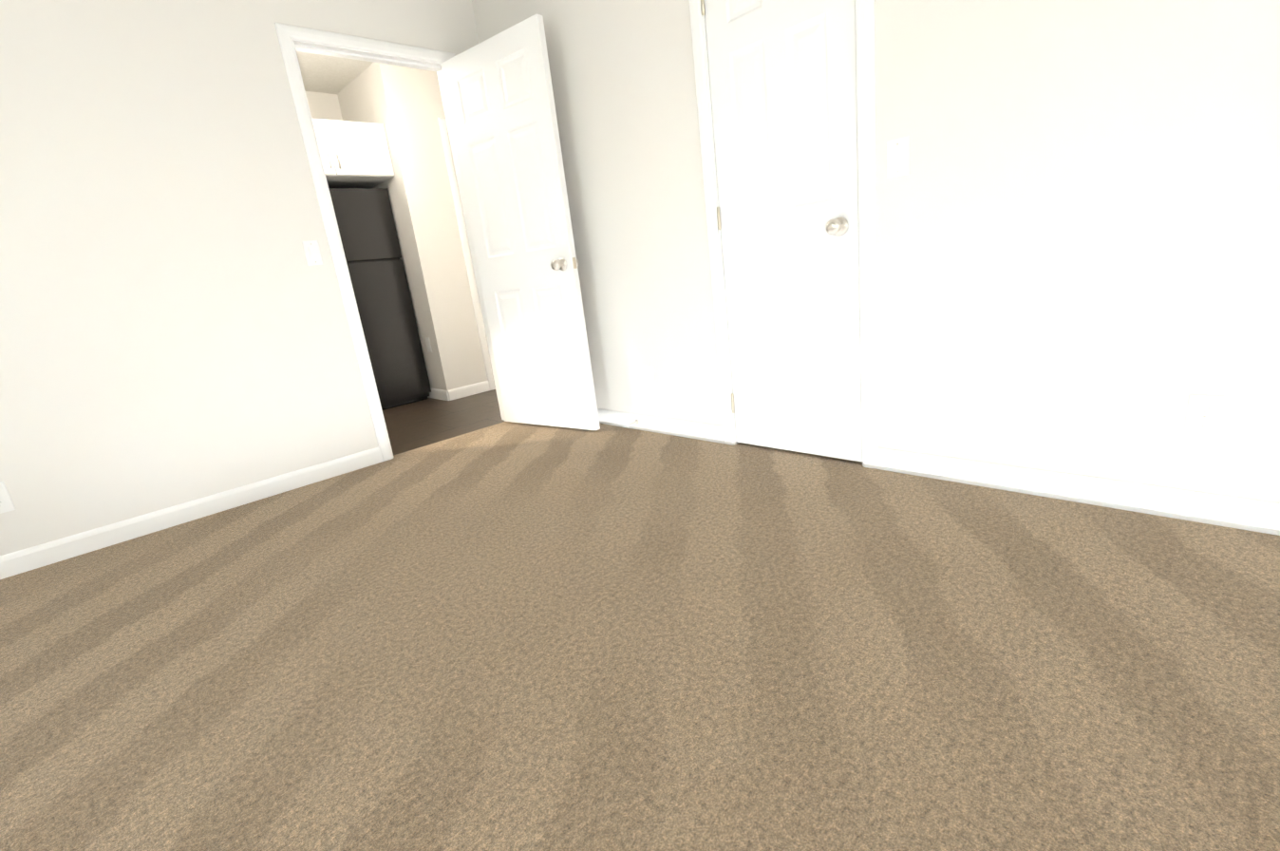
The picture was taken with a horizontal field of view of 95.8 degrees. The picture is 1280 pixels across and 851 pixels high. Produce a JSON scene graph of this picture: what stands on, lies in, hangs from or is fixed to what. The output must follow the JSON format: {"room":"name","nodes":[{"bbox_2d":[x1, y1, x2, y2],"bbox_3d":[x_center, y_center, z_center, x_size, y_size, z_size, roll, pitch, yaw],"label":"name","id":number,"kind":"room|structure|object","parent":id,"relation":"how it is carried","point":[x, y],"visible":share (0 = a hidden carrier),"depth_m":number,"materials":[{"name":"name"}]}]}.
{"room":"empty bedroom","nodes":[
{"label":"empty bedroom","id":0,"kind":"room"},
{"bbox_2d":[0,0,479,555],"bbox_3d":[-1.400,-1.049,3.039,6.635,2.440,0.115,-21,21,-41],"label":"wall","id":1,"kind":"structure","parent":0,"point":[173,325],"depth_m":2.42,"materials":[{"name":"white paint"}]},
{"bbox_2d":[0,481,16,513],"bbox_3d":[-2.405,0.274,2.162,0.070,0.114,0.008,-21,21,-41],"label":"electrical outlet","id":2,"kind":"object","parent":1,"relation":"attached to","point":[7,503],"visible":1,"depth_m":2.17,"materials":[{"name":"white plastic"}]},
{"bbox_2d":[0,446,383,579],"bbox_3d":[-2.470,0.558,2.138,3.028,0.085,0.014,-21,21,-41],"label":"baseboard","id":3,"kind":"structure","parent":1,"relation":"attached to","point":[36,556],"depth_m":2.53,"materials":[{"name":"white wood"}]},
{"bbox_2d":[301,240,323,265],"bbox_3d":[-1.583,-0.836,2.801,0.070,0.114,0.012,-21,21,-41],"label":"light switch","id":4,"kind":"object","parent":1,"relation":"attached to","point":[312,252],"visible":1,"depth_m":2.80,"materials":[{"name":"white plastic"}]},
{"bbox_2d":[274,21,506,461],"bbox_3d":[-1.251,-0.931,3.205,0.886,2.093,0.147,-21,21,-41],"label":"door frame","id":5,"kind":"structure","parent":1,"relation":"attached to","point":[290,36],"depth_m":2.91,"materials":[{"name":"white wood"}]},
{"bbox_2d":[440,13,600,430],"bbox_3d":[-0.633,-0.978,3.201,0.205,2.018,0.762,-21,21,-41],"label":"bedroom door","id":6,"kind":"structure","parent":1,"relation":"in","point":[499,92],"depth_m":3.12,"materials":[{"name":"white wood"}]},
{"bbox_2d":[305,91,343,120],"bbox_3d":[-3.092,-1.170,4.218,3.055,2.440,0.115,-21,21,-41],"label":"wall","id":7,"kind":"structure","parent":0,"point":[322,105],"depth_m":4.53,"materials":[{"name":"white paint"}]},
{"bbox_2d":[312,118,394,188],"bbox_3d":[-2.366,-1.942,4.202,0.818,0.360,0.755,-21,21,-41],"label":"upper cabinet","id":8,"kind":"object","parent":7,"relation":"attached to","point":[355,155],"visible":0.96,"depth_m":4.08,"materials":[{"name":"white wood"}]},
{"bbox_2d":[296,51,373,94],"bbox_3d":[-1.149,-2.614,3.837,9.170,0.080,13.565,-21,21,-41],"label":"ceiling","id":9,"kind":"structure","parent":0,"point":[328,74],"depth_m":4.12,"materials":[{"name":"white paint"}]},
{"bbox_2d":[336,66,434,388],"bbox_3d":[-1.861,-1.475,4.786,0.410,2.440,0.690,-21,21,-41],"label":"wall","id":10,"kind":"structure","parent":0,"point":[356,101],"depth_m":4.45,"materials":[{"name":"white paint"}]},
{"bbox_2d":[424,337,432,351],"bbox_3d":[-1.696,-0.646,4.626,0.008,0.114,0.070,-21,21,-41],"label":"outlet","id":11,"kind":"object","parent":10,"relation":"attached to","point":[428,345],"visible":1,"depth_m":4.62,"materials":[{"name":"white plastic"}]},
{"bbox_2d":[427,388,451,400],"bbox_3d":[-1.816,-0.282,4.900,0.014,0.085,0.822,-21,21,-41],"label":"baseboard","id":12,"kind":"structure","parent":10,"relation":"attached to","point":[441,394],"depth_m":4.68,"materials":[{"name":"white wood"}]},
{"bbox_2d":[369,62,487,390],"bbox_3d":[-0.799,-1.717,5.204,2.585,2.440,0.115,-21,21,-41],"label":"wall","id":13,"kind":"structure","parent":0,"point":[404,105],"depth_m":4.38,"materials":[{"name":"white paint"}]},
{"bbox_2d":[437,117,495,390],"bbox_3d":[-1.071,-1.438,4.966,1.010,2.093,0.131,-21,21,-41],"label":"trim","id":14,"kind":"structure","parent":13,"relation":"attached to","point":[464,239],"depth_m":4.58,"materials":[{"name":"white wood"}]},
{"bbox_2d":[451,380,489,399],"bbox_3d":[-1.390,-0.291,4.749,0.336,0.085,0.014,-21,21,-41],"label":"baseboard","id":15,"kind":"structure","parent":13,"relation":"attached to","point":[482,386],"depth_m":4.74,"materials":[{"name":"white wood"}]},
{"bbox_2d":[382,334,504,455],"bbox_3d":[-2.984,-0.578,6.740,9.020,0.050,7.350,-21,21,-41],"label":"floor","id":16,"kind":"structure","parent":0,"point":[419,423],"depth_m":4.00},
{"bbox_2d":[328,188,431,410],"bbox_3d":[-2.277,-0.933,4.516,0.780,1.640,0.639,-21,21,-41],"label":"fridge","id":17,"kind":"object","parent":16,"relation":"on","point":[367,227],"visible":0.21,"depth_m":4.42,"materials":[{"name":"black metal"}]},
{"bbox_2d":[0,421,1279,850],"bbox_3d":[0.011,0.810,0.396,4.160,0.050,6.100,-21,21,-41],"label":"floor","id":18,"kind":"structure","parent":0,"point":[517,636],"depth_m":1.29,"materials":[{"name":"beige carpet"}]},
{"bbox_2d":[471,0,1279,503],"bbox_3d":[1.357,-0.934,1.423,0.115,2.440,6.050,-21,21,-41],"label":"wall","id":19,"kind":"structure","parent":0,"point":[1078,237],"depth_m":1.72,"materials":[{"name":"white paint"}]},
{"bbox_2d":[597,408,724,443],"bbox_3d":[-0.142,-0.037,3.283,0.032,0.085,1.528,-21,21,-41],"label":"baseboard","id":20,"kind":"structure","parent":19,"relation":"attached to","point":[708,432],"depth_m":3.01,"materials":[{"name":"white wood"}]},
{"bbox_2d":[625,419,638,426],"bbox_3d":[-0.044,-0.010,3.133,0.077,0.026,0.025,-21,21,-41],"label":"door stop","id":21,"kind":"object","parent":20,"relation":"attached to","point":[635,422],"visible":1,"depth_m":3.13,"materials":[{"name":"silver metal"}]},
{"bbox_2d":[700,0,862,461],"bbox_3d":[0.560,-0.860,2.252,0.171,2.018,0.616,-21,21,-41],"label":"closet door","id":22,"kind":"structure","parent":19,"relation":"in","point":[782,75],"depth_m":2.24,"materials":[{"name":"painted wood"},{"name":"brushed nickel"}]},
{"bbox_2d":[688,0,877,468],"bbox_3d":[0.586,-0.893,2.266,0.147,2.093,0.736,-21,21,-41],"label":"door frame","id":23,"kind":"structure","parent":19,"relation":"attached to","point":[865,100],"depth_m":2.18,"materials":[{"name":"white wood"}]},
{"bbox_2d":[886,136,908,178],"bbox_3d":[0.845,-0.879,1.898,0.012,0.114,0.070,-21,21,-41],"label":"light switch","id":24,"kind":"object","parent":19,"relation":"attached to","point":[897,157],"visible":1,"depth_m":1.90,"materials":[{"name":"white plastic"}]},
{"bbox_2d":[876,447,1279,535],"bbox_3d":[1.464,0.213,1.675,0.013,0.085,1.574,-21,21,-41],"label":"baseboard","id":25,"kind":"structure","parent":19,"relation":"attached to","point":[1242,514],"depth_m":1.75,"materials":[{"name":"white wood"}]}
]}

